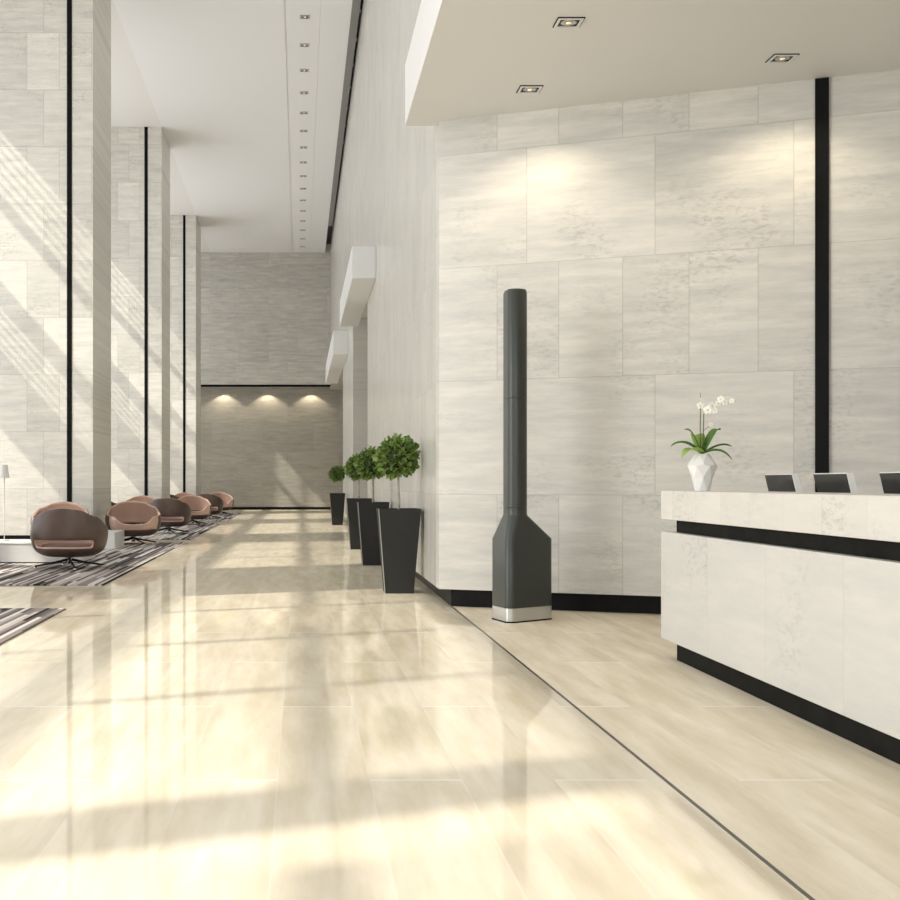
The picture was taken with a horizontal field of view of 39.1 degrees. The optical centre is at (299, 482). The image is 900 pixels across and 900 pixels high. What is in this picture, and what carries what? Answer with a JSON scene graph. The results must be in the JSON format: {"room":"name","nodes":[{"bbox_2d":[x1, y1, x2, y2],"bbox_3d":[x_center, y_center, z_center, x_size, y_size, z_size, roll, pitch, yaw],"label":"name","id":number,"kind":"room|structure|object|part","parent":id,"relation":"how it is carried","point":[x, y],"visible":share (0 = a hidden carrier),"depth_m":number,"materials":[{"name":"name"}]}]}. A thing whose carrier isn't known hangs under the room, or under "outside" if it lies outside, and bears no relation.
{"room":"lobby","nodes":[
{"label":"lobby","id":0,"kind":"room"},
{"bbox_2d":[111,0,291,251],"bbox_3d":[-4.420,-10.400,23.150,8.160,0.400,64.300,0,0,0],"label":"ceiling","id":1,"kind":"structure","parent":0,"point":[213,72],"depth_m":33.59,"materials":[{"name":"white paint"}]},
{"bbox_2d":[284,0,292,251],"bbox_3d":[-0.320,-10.415,23.150,0.040,0.370,64.300,0,0,0],"label":"trim","id":2,"kind":"structure","parent":1,"relation":"attached to","point":[284,0],"depth_m":33.65,"materials":[{"name":"white paint"}]},
{"bbox_2d":[286,0,352,251],"bbox_3d":[0.405,-10.400,23.150,1.410,0.400,64.300,0,0,0],"label":"ceiling strip","id":3,"kind":"object","parent":1,"relation":"attached to","point":[326,32],"visible":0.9,"depth_m":33.64,"materials":[{"name":"white paint"}]},
{"bbox_2d":[300,15,309,18],"bbox_3d":[0.107,-10.193,27.350,0.218,0.012,0.218,0,0,0],"label":"recessed light","id":4,"kind":"object","parent":3,"relation":"attached to","point":[301,16],"visible":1,"depth_m":27.34,"materials":[{"name":"white metal"}]},
{"bbox_2d":[201,244,329,384],"bbox_3d":[-3.579,-7.500,55.750,9.843,6.400,0.900,0,0,0],"label":"wall","id":5,"kind":"structure","parent":0,"point":[265,316],"depth_m":55.29,"materials":[{"name":"stone"}]},
{"bbox_2d":[201,385,329,386],"bbox_3d":[-3.277,-4.300,55.305,10.445,0.100,0.050,0,0,0],"label":"trim","id":6,"kind":"structure","parent":5,"relation":"attached to","point":[201,385],"depth_m":55.28,"materials":[{"name":"black metal"}]},
{"bbox_2d":[201,387,342,506],"bbox_3d":[-1.750,-1.650,56.450,13.500,5.700,0.300,0,0,0],"label":"wall","id":7,"kind":"structure","parent":0,"point":[261,446],"depth_m":56.30,"materials":[{"name":"stone"}]},
{"bbox_2d":[230,507,330,509],"bbox_3d":[-1.750,1.140,56.280,13.500,0.120,0.040,0,0,0],"label":"baseboard","id":8,"kind":"structure","parent":7,"relation":"attached to","point":[233,508],"depth_m":56.26,"materials":[{"name":"black metal"}]},
{"bbox_2d":[329,493,344,524],"bbox_3d":[1.067,0.747,35.847,0.453,0.906,0.453,0,0,0],"label":"pot","id":9,"kind":"object","parent":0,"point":[337,500],"depth_m":35.66,"materials":[{"name":"grey plastic"}]},
{"bbox_2d":[326,4,360,243],"bbox_3d":[1.232,-10.640,23.150,0.225,0.120,64.300,0,0,0],"label":"cove","id":10,"kind":"object","parent":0,"point":[329,231],"visible":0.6,"depth_m":51.77,"materials":[{"name":"black metal"}]},
{"bbox_2d":[330,0,435,585],"bbox_3d":[1.645,-4.837,23.900,0.600,11.726,65.800,0,0,0],"label":"wall","id":11,"kind":"structure","parent":0,"point":[386,196],"depth_m":18.57,"materials":[{"name":"stone"}]},
{"bbox_2d":[326,331,347,383],"bbox_3d":[1.132,-3.910,39.900,0.424,0.660,10.200,0,0,0],"label":"canopy","id":12,"kind":"object","parent":11,"relation":"attached to","point":[338,349],"visible":1,"depth_m":36.24,"materials":[{"name":"white paint"}]},
{"bbox_2d":[328,0,360,225],"bbox_3d":[1.198,-10.290,20.250,0.175,0.220,58.500,0,0,0],"label":"trim","id":13,"kind":"structure","parent":11,"relation":"attached to","point":[354,19],"depth_m":32.92,"materials":[{"name":"grey metal"}]},
{"bbox_2d":[340,246,375,325],"bbox_3d":[1.132,-3.905,25.500,0.424,0.570,6.800,0,0,0],"label":"canopy","id":14,"kind":"object","parent":11,"relation":"attached to","point":[360,277],"visible":1,"depth_m":23.15,"materials":[{"name":"white"}]},
{"bbox_2d":[347,519,447,602],"bbox_3d":[1.685,1.113,25.765,0.420,0.174,26.630,0,0,0],"label":"baseboard","id":15,"kind":"structure","parent":11,"relation":"attached to","point":[443,593],"depth_m":13.71,"materials":[{"name":"black stone"}]},
{"bbox_2d":[0,510,899,899],"bbox_3d":[0.350,1.300,24.000,18.300,0.200,66.000,0,0,0],"label":"floor","id":16,"kind":"structure","parent":0,"point":[246,711],"depth_m":5.54,"materials":[{"name":"beige tile"}]},
{"bbox_2d":[0,608,65,644],"bbox_3d":[-4.060,1.193,7.175,3.680,0.014,9.350,0,0,0],"label":"rug","id":17,"kind":"object","parent":16,"relation":"on","point":[13,621],"visible":1,"depth_m":10.94,"materials":[{"name":"grey carpet"}]},
{"bbox_2d":[0,0,110,538],"bbox_3d":[-6.170,-4.499,25.043,4.420,11.398,2.315,0,0,0],"label":"stone pillar","id":18,"kind":"structure","parent":16,"relation":"on","point":[55,55],"depth_m":23.90,"materials":[{"name":"beige stone"}]},
{"bbox_3d":[-6.170,1.100,23.892,4.420,0.200,0.015,0,0,0],"label":"baseboard","id":19,"kind":"part","parent":18,"relation":"part of","materials":[{"name":"black metal"}]},
{"bbox_2d":[0,543,183,585],"bbox_3d":[-4.100,1.193,19.750,3.600,0.014,10.300,0,0,0],"label":"rug","id":20,"kind":"object","parent":16,"relation":"on","point":[117,562],"visible":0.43,"depth_m":17.14,"materials":[{"name":"grey carpet"}]},
{"bbox_2d":[0,539,94,561],"bbox_3d":[-4.760,1.029,19.100,3.080,0.286,1.220,0,0,0],"label":"table","id":21,"kind":"object","parent":20,"relation":"on","point":[13,550],"visible":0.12,"depth_m":18.50,"materials":[{"name":"white paint"}]},
{"bbox_2d":[0,465,8,540],"bbox_3d":[-4.530,0.302,19.150,0.156,1.165,0.156,0,0,0],"label":"table lamp","id":22,"kind":"object","parent":21,"relation":"on","point":[4,473],"visible":1,"depth_m":19.11,"materials":[{"name":"white"}]},
{"bbox_3d":[-4.530,-0.180,19.150,0.156,0.200,0.156,0,0,0],"label":"lamp shade","id":23,"kind":"part","parent":22,"relation":"part of","materials":[{"name":"white fabric"}]},
{"bbox_2d":[30,501,88,523],"bbox_3d":[-4.400,0.765,22.953,1.109,0.838,0.978,0,0,4],"label":"lounge chair","id":24,"kind":"object","parent":20,"relation":"on","point":[69,505],"visible":0.11,"depth_m":23.25,"materials":[{"name":"brown leather"}]},
{"bbox_2d":[30,508,107,569],"bbox_3d":[-3.230,0.765,17.496,1.109,0.838,0.978,0,0,4],"label":"lounge chair","id":25,"kind":"object","parent":20,"relation":"on","point":[66,533],"visible":1,"depth_m":17.15,"materials":[{"name":"brown leather"}]},
{"bbox_3d":[-3.467,1.109,17.410,0.456,0.116,0.038,0,0,-21],"label":"leg","id":26,"kind":"part","parent":25,"relation":"part of","materials":[{"name":"black metal"}]},
{"bbox_2d":[41,542,91,546],"bbox_3d":[-3.230,0.899,17.500,0.790,0.140,0.790,0,0,4],"label":"seat cushion","id":27,"kind":"object","parent":25,"relation":"on","point":[43,544],"depth_m":17.26,"materials":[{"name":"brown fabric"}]},
{"bbox_3d":[-2.993,1.109,17.590,0.456,0.116,0.038,0,0,-21],"label":"leg","id":28,"kind":"part","parent":25,"relation":"part of","materials":[{"name":"black metal"}]},
{"bbox_2d":[104,530,124,548],"bbox_3d":[-3.595,1.034,23.000,0.560,0.300,1.250,0,0,0],"label":"table","id":29,"kind":"object","parent":20,"relation":"on","point":[115,539],"visible":0.48,"depth_m":22.51,"materials":[{"name":"white paint"}]},
{"bbox_2d":[105,500,160,544],"bbox_3d":[-3.240,0.765,24.303,1.109,0.838,0.978,0,0,-10],"label":"lounge chair","id":30,"kind":"object","parent":20,"relation":"on","point":[132,511],"visible":0.92,"depth_m":24.45,"materials":[{"name":"brown leather"}]},
{"bbox_3d":[-3.028,1.109,24.439,0.456,0.116,0.038,0,0,-33],"label":"leg","id":31,"kind":"part","parent":30,"relation":"part of","materials":[{"name":"black metal"}]},
{"bbox_2d":[111,127,169,523],"bbox_3d":[-6.170,-4.499,36.943,4.420,11.398,2.315,0,0,0],"label":"stone pillar","id":32,"kind":"structure","parent":16,"relation":"on","point":[140,156],"depth_m":35.80,"materials":[{"name":"beige stone"}]},
{"bbox_2d":[124,523,221,539],"bbox_3d":[-4.110,1.193,31.850,3.580,0.014,10.900,0,0,0],"label":"rug","id":33,"kind":"object","parent":16,"relation":"on","point":[195,529],"visible":0.25,"depth_m":29.95,"materials":[{"name":"grey carpet"}]},
{"bbox_2d":[125,495,154,523],"bbox_3d":[-4.380,0.765,34.604,1.109,0.838,0.978,0,0,-4],"label":"lounge chair","id":34,"kind":"object","parent":33,"relation":"on","point":[143,498],"visible":0.09,"depth_m":34.93,"materials":[{"name":"brown leather"}]},
{"bbox_2d":[148,498,191,533],"bbox_3d":[-3.100,0.765,29.497,1.109,0.838,0.978,0,0,4],"label":"lounge chair","id":35,"kind":"object","parent":33,"relation":"on","point":[174,512],"visible":0.78,"depth_m":29.13,"materials":[{"name":"brown leather"}]},
{"bbox_2d":[161,518,182,520],"bbox_3d":[-3.100,0.899,29.500,0.790,0.140,0.790,0,0,4],"label":"seat cushion","id":36,"kind":"object","parent":35,"relation":"on","point":[162,519],"depth_m":29.22,"materials":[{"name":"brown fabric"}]},
{"bbox_2d":[178,495,211,524],"bbox_3d":[-3.050,0.765,35.504,1.109,0.838,0.978,0,0,-10],"label":"lounge chair","id":37,"kind":"object","parent":33,"relation":"on","point":[195,502],"visible":0.54,"depth_m":35.76,"materials":[{"name":"brown leather"}]},
{"bbox_2d":[170,215,200,494],"bbox_3d":[-6.170,-4.499,48.742,4.420,11.398,2.315,0,0,0],"label":"stone pillar","id":38,"kind":"structure","parent":16,"relation":"on","point":[185,230],"depth_m":47.60,"materials":[{"name":"beige stone"}]},
{"bbox_2d":[195,513,240,520],"bbox_3d":[-4.110,1.193,44.250,3.580,0.014,10.500,0,0,0],"label":"rug","id":39,"kind":"object","parent":16,"relation":"on","point":[223,516],"visible":0.3,"depth_m":42.97,"materials":[{"name":"grey carpet"}]},
{"bbox_2d":[170,494,178,498],"bbox_3d":[-4.320,0.765,40.596,1.109,0.838,0.978,0,0,4],"label":"lounge chair","id":40,"kind":"object","parent":39,"relation":"on","point":[171,495],"visible":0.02,"depth_m":40.25,"materials":[{"name":"brown leather"}]},
{"bbox_2d":[175,492,193,510],"bbox_3d":[-4.280,0.765,46.204,1.109,0.838,0.978,0,0,-4],"label":"lounge chair","id":41,"kind":"object","parent":39,"relation":"on","point":[179,495],"visible":0.06,"depth_m":46.54,"materials":[{"name":"brown leather"}]},
{"bbox_2d":[192,493,223,518],"bbox_3d":[-3.080,0.765,41.496,1.109,0.838,0.978,0,0,6],"label":"lounge chair","id":42,"kind":"object","parent":39,"relation":"on","point":[216,502],"visible":0.44,"depth_m":41.15,"materials":[{"name":"brown leather"}]},
{"bbox_2d":[211,492,233,514],"bbox_3d":[-3.021,0.765,47.004,1.109,0.838,0.978,0,0,-10],"label":"lounge chair","id":43,"kind":"object","parent":39,"relation":"on","point":[228,501],"visible":0.44,"depth_m":47.27,"materials":[{"name":"brown leather"}]},
{"bbox_2d":[328,465,345,524],"bbox_3d":[1.044,0.334,35.843,0.532,1.733,0.541,0,0,0],"label":"potted topiary","id":44,"kind":"object","parent":16,"relation":"on","point":[337,500],"visible":1,"depth_m":35.67,"materials":[{"name":"green plant"}]},
{"bbox_2d":[343,453,371,548],"bbox_3d":[1.044,0.320,22.743,0.542,1.759,0.552,0,0,0],"label":"potted topiary","id":45,"kind":"object","parent":16,"relation":"on","point":[351,503],"visible":0.48,"depth_m":22.58,"materials":[{"name":"black plastic"}]},
{"bbox_3d":[1.071,0.100,22.750,0.036,0.481,0.036,0,0,0],"label":"stem","id":46,"kind":"part","parent":45,"relation":"part of","materials":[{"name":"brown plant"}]},
{"bbox_2d":[346,498,371,548],"bbox_3d":[1.067,0.740,22.747,0.462,0.920,0.462,0,0,0],"label":"pot","id":47,"kind":"object","parent":45,"relation":"on","point":[351,503],"depth_m":22.56,"materials":[{"name":"grey plastic"}]},
{"bbox_2d":[353,445,389,564],"bbox_3d":[1.044,0.320,18.343,0.542,1.759,0.552,0,0,0],"label":"potted topiary","id":48,"kind":"object","parent":16,"relation":"on","point":[365,466],"visible":0.67,"depth_m":18.17,"materials":[{"name":"black plastic"}]},
{"bbox_3d":[1.071,0.100,18.350,0.036,0.481,0.036,0,0,0],"label":"stem","id":49,"kind":"part","parent":48,"relation":"part of","materials":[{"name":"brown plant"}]},
{"bbox_2d":[357,502,389,564],"bbox_3d":[1.067,0.740,18.347,0.462,0.920,0.462,0,0,0],"label":"pot","id":50,"kind":"object","parent":48,"relation":"on","point":[367,512],"depth_m":18.16,"materials":[{"name":"grey plastic"}]},
{"bbox_2d":[372,432,420,593],"bbox_3d":[1.054,0.320,13.713,0.542,1.759,0.552,0,0,0],"label":"potted topiary","id":51,"kind":"object","parent":16,"relation":"on","point":[398,528],"visible":1,"depth_m":13.54,"materials":[{"name":"grey plastic"}]},
{"bbox_3d":[1.081,0.100,13.720,0.036,0.481,0.036,0,0,0],"label":"stem","id":52,"kind":"part","parent":51,"relation":"part of","materials":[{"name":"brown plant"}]},
{"bbox_2d":[376,508,420,593],"bbox_3d":[1.077,0.740,13.717,0.462,0.920,0.462,0,0,0],"label":"pot","id":53,"kind":"object","parent":51,"relation":"on","point":[398,528],"depth_m":13.53,"materials":[{"name":"grey plastic"}]},
{"bbox_2d":[492,288,551,622],"bbox_3d":[1.921,-0.242,11.041,0.641,2.885,0.442,0,0,-37],"label":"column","id":54,"kind":"structure","parent":16,"relation":"on","point":[521,550],"depth_m":10.83,"materials":[{"name":"grey metal"}]},
{"bbox_2d":[451,606,814,899],"bbox_3d":[1.475,1.199,1.575,0.016,0.001,21.150,0,0,0],"label":"trim","id":55,"kind":"structure","parent":16,"relation":"on","point":[717,822],"depth_m":4.87,"materials":[{"name":"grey metal"}]},
{"bbox_2d":[661,491,899,763],"bbox_3d":[3.275,0.627,5.078,1.550,1.146,7.156,0,0,0],"label":"reception desk","id":56,"kind":"object","parent":16,"relation":"on","point":[790,601],"visible":0.99,"depth_m":6.33,"materials":[{"name":"stone"}]},
{"bbox_2d":[671,394,734,490],"bbox_3d":[2.698,-0.276,8.391,0.434,0.660,0.206,0,0,0],"label":"potted orchid","id":57,"kind":"object","parent":56,"relation":"on","point":[702,467],"visible":0.99,"depth_m":8.35,"materials":[{"name":"white ceramic"}]},
{"bbox_3d":[2.687,-0.396,8.390,0.008,0.420,0.008,0,0,0],"label":"stem","id":58,"kind":"part","parent":57,"relation":"part of","materials":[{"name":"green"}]},
{"bbox_3d":[2.684,-0.521,8.376,0.051,0.050,0.008,0,0,0],"label":"flower","id":59,"kind":"part","parent":57,"relation":"part of","materials":[{"name":"white plant"}]},
{"bbox_3d":[2.808,-0.374,8.371,0.215,0.377,0.013,0,0,9],"label":"stem","id":60,"kind":"part","parent":57,"relation":"part of","materials":[{"name":"green"}]},
{"bbox_3d":[2.731,-0.492,8.366,0.063,0.061,0.009,0,0,15],"label":"flower","id":61,"kind":"part","parent":57,"relation":"part of","materials":[{"name":"white plant"}]},
{"bbox_3d":[2.757,-0.518,8.357,0.057,0.055,0.008,0,0,-13],"label":"flower","id":62,"kind":"part","parent":57,"relation":"part of","materials":[{"name":"white plant"}]},
{"bbox_3d":[2.812,-0.561,8.347,0.050,0.048,0.008,0,0,22],"label":"flower","id":63,"kind":"part","parent":57,"relation":"part of","materials":[{"name":"white plant"}]},
{"bbox_2d":[661,491,899,541],"bbox_3d":[2.750,0.151,5.078,0.500,0.194,7.156,0,0,0],"label":"countertop","id":64,"kind":"structure","parent":56,"relation":"on","point":[872,516],"depth_m":6.34,"materials":[{"name":"stone"}]},
{"bbox_2d":[765,474,801,491],"bbox_3d":[3.240,0.196,8.220,0.200,0.509,0.464,0,0,0],"label":"computer monitor","id":65,"kind":"object","parent":56,"relation":"on","point":[775,482],"visible":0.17,"depth_m":8.15,"materials":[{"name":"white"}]},
{"bbox_2d":[813,473,857,492],"bbox_3d":[3.240,0.196,7.420,0.200,0.509,0.464,0,0,0],"label":"computer monitor","id":66,"kind":"object","parent":56,"relation":"on","point":[825,482],"visible":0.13,"depth_m":7.35,"materials":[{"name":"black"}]},
{"bbox_2d":[879,472,899,493],"bbox_3d":[3.240,0.196,6.550,0.200,0.509,0.464,0,0,0],"label":"computer monitor","id":67,"kind":"object","parent":56,"relation":"on","point":[890,481],"visible":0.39,"depth_m":6.67,"materials":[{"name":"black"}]},
{"bbox_2d":[405,0,899,125],"bbox_3d":[5.265,-3.800,1.630,8.470,0.600,21.260,0,0,0],"label":"ceiling","id":68,"kind":"structure","parent":0,"point":[466,58],"depth_m":10.07,"materials":[{"name":"white paint"}]},
{"bbox_2d":[516,85,543,93],"bbox_3d":[2.040,-3.493,11.100,0.207,0.012,0.207,0,0,0],"label":"recessed light","id":69,"kind":"object","parent":68,"relation":"in","point":[523,89],"visible":1,"depth_m":11.09,"materials":[{"name":"white metal"}]},
{"bbox_2d":[552,17,584,27],"bbox_3d":[2.040,-3.493,9.490,0.207,0.012,0.207,0,0,0],"label":"recessed light","id":70,"kind":"object","parent":68,"relation":"in","point":[561,22],"visible":1,"depth_m":9.48,"materials":[{"name":"white metal"}]},
{"bbox_2d":[765,54,799,62],"bbox_3d":[3.970,-3.493,10.290,0.207,0.012,0.207,0,0,0],"label":"recessed light","id":71,"kind":"object","parent":68,"relation":"in","point":[775,58],"visible":1,"depth_m":10.28,"materials":[{"name":"white metal"}]},
{"bbox_2d":[436,69,899,595],"bbox_3d":[5.231,-1.377,10.764,8.394,4.806,0.458,0,0,22],"label":"wall","id":72,"kind":"structure","parent":0,"point":[661,249],"depth_m":11.36,"materials":[{"name":"stone"}]},
{"bbox_2d":[448,589,660,613],"bbox_3d":[5.300,1.113,10.825,8.313,0.174,0.382,0,0,22],"label":"baseboard","id":73,"kind":"structure","parent":72,"relation":"attached to","point":[462,598],"depth_m":11.69,"materials":[{"name":"black stone"}]},
{"bbox_2d":[815,77,828,491],"bbox_3d":[4.508,-1.153,10.796,0.112,4.685,0.023,0,0,22],"label":"trim","id":74,"kind":"structure","parent":72,"relation":"attached to","point":[821,84],"depth_m":10.79,"materials":[{"name":"black metal"}]}
]}

